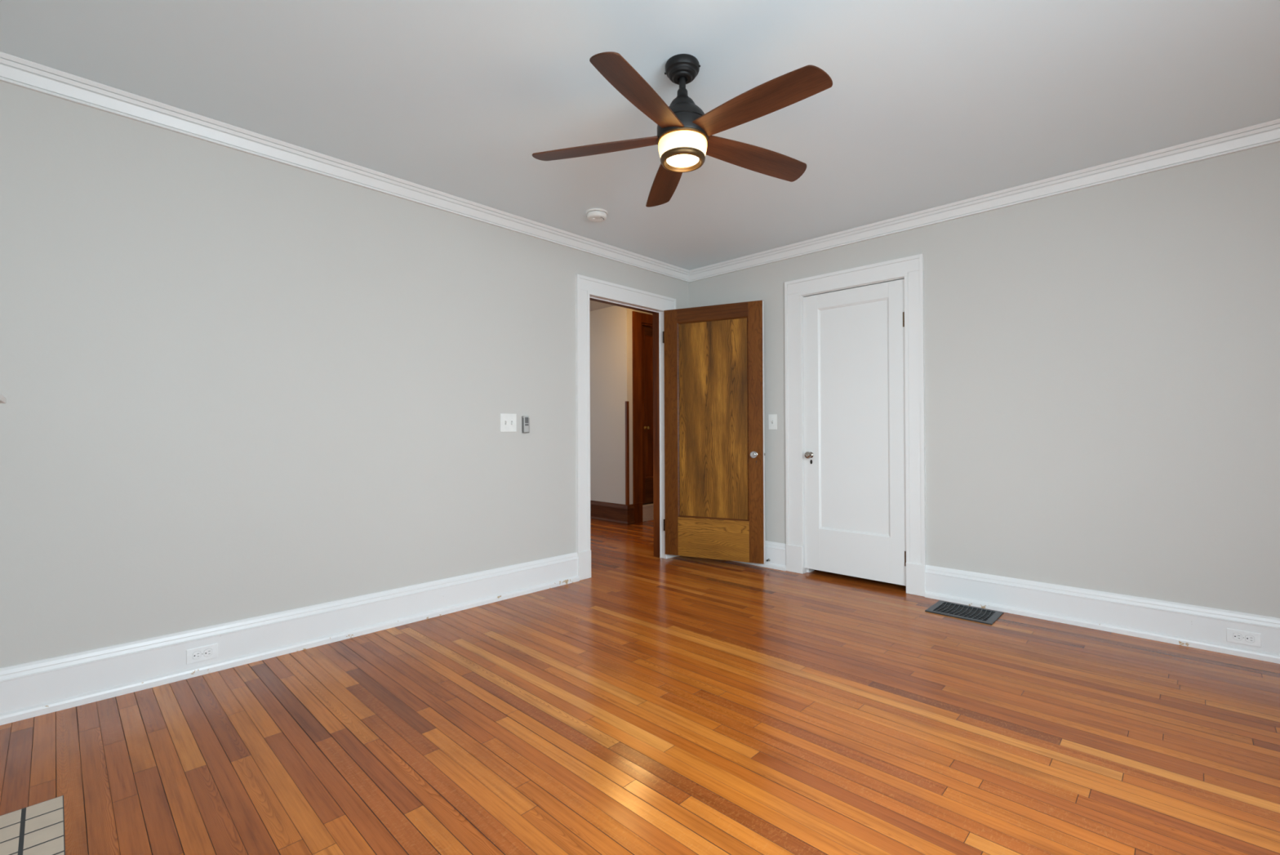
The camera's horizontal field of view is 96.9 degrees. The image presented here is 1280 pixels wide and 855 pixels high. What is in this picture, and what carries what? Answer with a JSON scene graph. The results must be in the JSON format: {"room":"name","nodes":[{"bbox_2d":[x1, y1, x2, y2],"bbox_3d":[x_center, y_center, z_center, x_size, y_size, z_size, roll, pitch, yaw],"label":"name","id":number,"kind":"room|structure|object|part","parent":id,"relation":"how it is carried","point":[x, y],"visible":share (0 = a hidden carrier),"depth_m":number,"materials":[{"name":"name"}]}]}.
{"room":"empty bedroom","nodes":[
{"label":"empty bedroom","id":0,"kind":"room"},
{"bbox_2d":[0,80,688,667],"bbox_3d":[-1.138,-0.140,3.387,0.105,2.434,4.400,-1,-1,44],"label":"wall","id":1,"kind":"structure","parent":0,"point":[235,384],"depth_m":2.61,"materials":[{"name":"paint"}]},
{"bbox_2d":[0,393,5,403],"bbox_3d":[-1.301,0.485,0.907,1.712,1.153,0.313,-1,-1,44],"label":"fireplace","id":2,"kind":"object","parent":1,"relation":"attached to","point":[2,399],"visible":1,"depth_m":1.52,"materials":[{"name":"paint"}]},
{"bbox_2d":[186,643,217,664],"bbox_3d":[-1.907,0.986,2.471,0.007,0.062,0.110,-1,-1,44],"label":"wall outlet","id":3,"kind":"object","parent":1,"relation":"attached to","point":[209,651],"visible":1,"depth_m":2.47,"materials":[{"name":"plastic"}]},
{"bbox_2d":[192,651,200,658],"bbox_3d":[-1.919,0.986,2.456,0.002,0.032,0.027,-1,-1,44],"label":"socket","id":4,"kind":"object","parent":3,"relation":"attached to","point":[196,655],"depth_m":2.45,"materials":[{"name":"plastic"}]},
{"bbox_2d":[204,648,212,656],"bbox_3d":[-1.891,0.986,2.484,0.002,0.032,0.027,-1,-1,44],"label":"socket","id":5,"kind":"object","parent":3,"relation":"attached to","point":[207,652],"depth_m":2.48,"materials":[{"name":"plastic"}]},
{"bbox_2d":[0,551,679,724],"bbox_3d":[-1.032,0.979,3.385,0.034,0.197,4.250,-1,-1,44],"label":"baseboard","id":6,"kind":"structure","parent":1,"relation":"attached to","point":[28,690],"depth_m":2.59,"materials":[{"name":"paint"}]},
{"bbox_2d":[0,51,688,282],"bbox_3d":[-1.040,-1.311,3.399,0.038,0.091,4.250,-1,-1,44],"label":"trim","id":7,"kind":"structure","parent":1,"relation":"attached to","point":[15,70],"depth_m":2.69,"materials":[{"name":"paint"}]},
{"bbox_2d":[500,413,516,431],"bbox_3d":[-0.834,-0.030,3.611,0.018,0.116,0.118,-1,-1,44],"label":"light switch","id":8,"kind":"object","parent":1,"relation":"attached to","point":[508,421],"visible":1,"depth_m":3.61,"materials":[{"name":"white plastic"}]},
{"bbox_2d":[521,416,528,432],"bbox_3d":[-0.747,-0.020,3.700,0.020,0.109,0.045,-1,-1,44],"label":"remote holder","id":9,"kind":"object","parent":1,"relation":"attached to","point":[522,419],"visible":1,"depth_m":3.68,"materials":[{"name":"plastic"}]},
{"bbox_2d":[522,415,528,431],"bbox_3d":[-0.744,-0.022,3.697,0.019,0.108,0.040,-1,-1,44],"label":"remote","id":10,"kind":"object","parent":9,"relation":"in","point":[526,417],"visible":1,"depth_m":3.69,"materials":[{"name":"plastic"}]},
{"bbox_2d":[575,274,677,580],"bbox_3d":[-0.071,-0.002,4.393,0.027,2.163,1.078,-1,-1,44],"label":"door frame","id":11,"kind":"structure","parent":1,"relation":"attached to","point":[585,286],"depth_m":4.06,"materials":[{"name":"paint"}]},
{"bbox_3d":[-0.406,-0.102,4.051,0.022,1.965,0.117,-1,-1,44],"label":"casing","id":12,"kind":"part","parent":11,"relation":"part of","materials":[{"name":"paint"}]},
{"bbox_3d":[0.252,-0.100,4.731,0.022,1.965,0.142,-1,-1,44],"label":"casing","id":13,"kind":"part","parent":11,"relation":"part of","materials":[{"name":"paint"}]},
{"bbox_2d":[589,294,664,558],"bbox_3d":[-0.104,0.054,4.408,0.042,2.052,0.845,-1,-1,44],"label":"trim","id":14,"kind":"structure","parent":1,"relation":"attached to","point":[660,313],"depth_m":4.70,"materials":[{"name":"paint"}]},
{"bbox_2d":[662,300,765,564],"bbox_3d":[0.575,0.035,4.487,0.836,1.997,0.161,0,0,26],"label":"door","id":15,"kind":"structure","parent":1,"relation":"in","point":[714,399],"depth_m":4.46,"materials":[{"name":"brown wood"}]},
{"bbox_3d":[0.573,-0.907,4.492,0.585,0.110,0.045,0,0,26],"label":"rail","id":16,"kind":"part","parent":15,"relation":"part of","materials":[{"name":"brown wood"}]},
{"bbox_3d":[0.577,-0.066,4.487,0.585,1.573,0.042,0,0,26],"label":"panel moulding","id":17,"kind":"part","parent":15,"relation":"part of","materials":[{"name":"brown wood"}]},
{"bbox_3d":[0.577,-0.066,4.487,0.595,1.583,0.021,0,0,26],"label":"panel","id":18,"kind":"part","parent":15,"relation":"part of","materials":[{"name":"brown wood"}]},
{"bbox_3d":[0.580,0.877,4.481,0.585,0.313,0.045,0,0,26],"label":"rail","id":19,"kind":"part","parent":15,"relation":"part of","materials":[{"name":"brown wood"}]},
{"bbox_3d":[0.856,0.205,4.279,0.052,0.052,0.032,0,0,26],"label":"knob","id":20,"kind":"part","parent":15,"relation":"part of","materials":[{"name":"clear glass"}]},
{"bbox_2d":[589,299,613,311],"bbox_3d":[-1.540,-1.453,6.006,4.095,0.100,7.600,-1,-1,44],"label":"ceiling","id":21,"kind":"structure","parent":0,"point":[593,305],"depth_m":6.55,"materials":[{"name":"paint"}]},
{"bbox_2d":[589,305,634,504],"bbox_3d":[-1.098,-0.146,7.404,2.766,2.500,0.120,-1,-1,44],"label":"wall","id":22,"kind":"structure","parent":0,"point":[611,327],"depth_m":6.59,"materials":[{"name":"paint"}]},
{"bbox_2d":[590,500,635,524],"bbox_3d":[-1.069,0.993,7.325,2.700,0.222,0.120,-1,-1,44],"label":"baseboard","id":23,"kind":"structure","parent":22,"relation":"attached to","point":[620,513],"depth_m":6.53,"materials":[{"name":"brown wood"}]},
{"bbox_2d":[625,400,629,504],"bbox_3d":[-0.144,0.288,6.405,0.032,1.168,0.032,-1,-1,44],"label":"trim","id":24,"kind":"structure","parent":22,"relation":"attached to","point":[627,406],"depth_m":6.39,"materials":[{"name":"brown wood"}]},
{"bbox_2d":[0,519,1279,854],"bbox_3d":[0.107,1.129,4.404,8.650,0.100,7.600,-1,-1,44],"label":"floor","id":25,"kind":"structure","parent":0,"point":[646,704],"depth_m":1.95,"materials":[{"name":"brown wood"}]},
{"bbox_2d":[0,795,65,854],"bbox_3d":[-1.218,1.063,0.980,1.580,0.006,0.325,-1,-1,44],"label":"hearth","id":26,"kind":"object","parent":25,"relation":"on","point":[38,828],"visible":1,"depth_m":1.50,"materials":[{"name":"tile"}]},
{"bbox_2d":[924,600,1004,625],"bbox_3d":[1.866,1.061,3.265,0.336,0.007,0.274,-1,-1,44],"label":"floor vent","id":27,"kind":"object","parent":25,"relation":"in","point":[988,616],"visible":1,"depth_m":3.25,"materials":[{"name":"metal"}]},
{"bbox_2d":[0,0,1279,270],"bbox_3d":[0.501,-1.433,1.895,4.555,0.120,4.530,-1,-1,44],"label":"ceiling","id":28,"kind":"structure","parent":0,"point":[929,104],"depth_m":2.26,"materials":[{"name":"paint"}]},
{"bbox_2d":[586,208,608,222],"bbox_3d":[-0.273,-1.336,3.586,0.138,0.045,0.138,-1,-1,44],"label":"smoke detector","id":29,"kind":"object","parent":28,"relation":"attached to","point":[595,215],"visible":1,"depth_m":3.55,"materials":[{"name":"plastic"}]},
{"bbox_3d":[-0.273,-1.354,3.586,0.138,0.010,0.138,-1,-1,44],"label":"plate","id":30,"kind":"part","parent":29,"relation":"part of","materials":[{"name":"plastic"}]},
{"bbox_2d":[532,51,832,206],"bbox_3d":[0.192,-1.183,2.108,1.080,0.375,1.123,-1,-1,44],"label":"ceiling fan","id":31,"kind":"object","parent":28,"relation":"hanging from","point":[684,137],"visible":1,"depth_m":2.06,"materials":[{"name":"brown wood"}]},
{"bbox_3d":[-0.166,-1.080,2.201,0.506,0.032,0.123,-3,-1,10],"label":"fan blade","id":32,"kind":"part","parent":31,"relation":"part of","materials":[{"name":"brown wood"}]},
{"bbox_3d":[0.001,-1.083,1.847,0.123,0.032,0.506,0,2,28],"label":"fan blade","id":33,"kind":"part","parent":31,"relation":"part of","materials":[{"name":"brown wood"}]},
{"bbox_3d":[0.118,-1.079,2.470,0.123,0.032,0.506,0,-3,-8],"label":"fan blade","id":34,"kind":"part","parent":31,"relation":"part of","materials":[{"name":"brown wood"}]},
{"bbox_3d":[0.161,-1.043,2.139,0.184,0.062,0.184,-1,-1,44],"label":"lamp shade","id":35,"kind":"part","parent":31,"relation":"part of","materials":[{"name":"beige glass"}]},
{"bbox_3d":[0.462,-1.082,2.282,0.506,0.032,0.123,3,-2,-26],"label":"fan blade","id":36,"kind":"part","parent":31,"relation":"part of","materials":[{"name":"brown wood"}]},
{"bbox_3d":[0.389,-1.084,1.897,0.123,0.032,0.506,0,2,-44],"label":"fan blade","id":37,"kind":"part","parent":31,"relation":"part of","materials":[{"name":"brown wood"}]},
{"bbox_2d":[634,309,652,314],"bbox_3d":[0.738,-0.153,7.398,0.120,2.500,2.425,-1,-1,44],"label":"wall","id":38,"kind":"structure","parent":0,"point":[634,309],"depth_m":6.59,"materials":[{"name":"paint"}]},
{"bbox_2d":[631,311,653,523],"bbox_3d":[0.233,-0.115,6.858,0.146,2.420,1.014,-1,-1,44],"label":"trim","id":39,"kind":"structure","parent":38,"relation":"attached to","point":[639,319],"depth_m":6.50,"materials":[{"name":"brown wood"}]},
{"bbox_2d":[642,325,653,503],"bbox_3d":[0.242,-0.150,6.862,0.093,2.090,0.741,-1,-1,44],"label":"door","id":40,"kind":"structure","parent":38,"relation":"in","point":[647,332],"depth_m":6.74,"materials":[{"name":"brown wood"}]},
{"bbox_3d":[0.218,-1.145,6.891,0.035,0.100,0.515,-1,-1,44],"label":"rail","id":41,"kind":"part","parent":40,"relation":"part of","materials":[{"name":"brown wood"}]},
{"bbox_3d":[0.222,-0.250,6.885,0.032,1.690,0.515,-1,-1,44],"label":"panel moulding","id":42,"kind":"part","parent":40,"relation":"part of","materials":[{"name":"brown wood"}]},
{"bbox_3d":[0.222,-0.250,6.885,0.011,1.700,0.525,-1,-1,44],"label":"panel","id":43,"kind":"part","parent":40,"relation":"part of","materials":[{"name":"brown wood"}]},
{"bbox_3d":[0.226,0.745,6.878,0.035,0.300,0.515,-1,-1,44],"label":"rail","id":44,"kind":"part","parent":40,"relation":"part of","materials":[{"name":"brown wood"}]},
{"bbox_2d":[688,142,1279,617],"bbox_3d":[2.036,-0.152,3.467,4.555,2.434,0.130,-1,-1,44],"label":"wall","id":45,"kind":"structure","parent":0,"point":[1102,362],"depth_m":2.98,"materials":[{"name":"paint"}]},
{"bbox_2d":[768,413,777,429],"bbox_3d":[1.015,-0.042,4.352,0.072,0.117,0.018,-1,-1,44],"label":"light switch","id":46,"kind":"object","parent":45,"relation":"attached to","point":[772,419],"visible":1,"depth_m":4.35,"materials":[{"name":"white plastic"}]},
{"bbox_2d":[803,279,906,586],"bbox_3d":[1.461,0.033,3.919,0.728,1.994,0.093,-1,-1,44],"label":"door","id":47,"kind":"structure","parent":45,"relation":"in","point":[854,392],"depth_m":3.92,"materials":[{"name":"paint"}]},
{"bbox_3d":[1.218,0.201,4.111,0.052,0.052,0.032,-1,-1,44],"label":"knob","id":48,"kind":"part","parent":47,"relation":"part of","materials":[{"name":"silver metal"}]},
{"bbox_3d":[1.479,-0.912,3.944,0.500,0.103,0.035,-1,-1,44],"label":"rail","id":49,"kind":"part","parent":47,"relation":"part of","materials":[{"name":"paint"}]},
{"bbox_3d":[1.482,-0.066,3.939,0.500,1.589,0.032,-1,-1,44],"label":"panel moulding","id":50,"kind":"part","parent":47,"relation":"part of","materials":[{"name":"paint"}]},
{"bbox_3d":[1.482,-0.066,3.939,0.510,1.599,0.011,-1,-1,44],"label":"panel","id":51,"kind":"part","parent":47,"relation":"part of","materials":[{"name":"paint"}]},
{"bbox_3d":[1.486,0.879,3.932,0.500,0.302,0.035,-1,-1,44],"label":"rail","id":52,"kind":"part","parent":47,"relation":"part of","materials":[{"name":"paint"}]},
{"bbox_2d":[784,253,925,596],"bbox_3d":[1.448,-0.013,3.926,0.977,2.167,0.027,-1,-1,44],"label":"door frame","id":53,"kind":"structure","parent":45,"relation":"attached to","point":[911,268],"depth_m":3.70,"materials":[{"name":"paint"}]},
{"bbox_3d":[1.147,-0.109,4.221,0.134,1.969,0.022,-1,-1,44],"label":"casing","id":54,"kind":"part","parent":53,"relation":"part of","materials":[{"name":"paint"}]},
{"bbox_3d":[1.758,-0.115,3.630,0.114,1.969,0.022,-1,-1,44],"label":"casing","id":55,"kind":"part","parent":53,"relation":"part of","materials":[{"name":"paint"}]},
{"bbox_2d":[688,118,1279,282],"bbox_3d":[1.956,-1.324,3.430,4.300,0.091,0.038,-1,-1,44],"label":"trim","id":56,"kind":"structure","parent":45,"relation":"attached to","point":[1266,133],"depth_m":3.19,"materials":[{"name":"paint"}]},
{"bbox_2d":[733,540,1279,663],"bbox_3d":[1.967,0.966,3.416,4.300,0.197,0.034,-1,-1,44],"label":"baseboard","id":57,"kind":"structure","parent":45,"relation":"attached to","point":[1200,627],"depth_m":2.97,"materials":[{"name":"paint"}]},
{"bbox_2d":[1226,627,1261,647],"bbox_3d":[2.785,0.970,2.616,0.110,0.062,0.007,-1,-1,44],"label":"wall outlet","id":58,"kind":"object","parent":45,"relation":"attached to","point":[1237,636],"visible":1,"depth_m":2.62,"materials":[{"name":"plastic"}]},
{"bbox_2d":[1233,632,1241,639],"bbox_3d":[2.769,0.970,2.628,0.027,0.032,0.002,-1,-1,44],"label":"socket","id":59,"kind":"object","parent":58,"relation":"attached to","point":[1237,636],"depth_m":2.63,"materials":[{"name":"plastic"}]},
{"bbox_2d":[1245,635,1253,642],"bbox_3d":[2.797,0.969,2.601,0.027,0.032,0.002,-1,-1,44],"label":"socket","id":60,"kind":"object","parent":58,"relation":"attached to","point":[1249,638],"depth_m":2.60,"materials":[{"name":"plastic"}]},
{"bbox_3d":[0.166,1.003,6.933,0.288,0.185,0.741,-1,-1,44],"label":"stair step","id":61,"kind":"structure","parent":0,"visible":0},
{"bbox_2d":[642,503,653,521],"bbox_3d":[0.250,0.997,6.829,0.063,0.189,0.697,-1,-1,44],"label":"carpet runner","id":62,"kind":"object","parent":61,"relation":"on","point":[647,509],"visible":0.29,"depth_m":6.63,"materials":[{"name":"brown carpet"}]}
]}

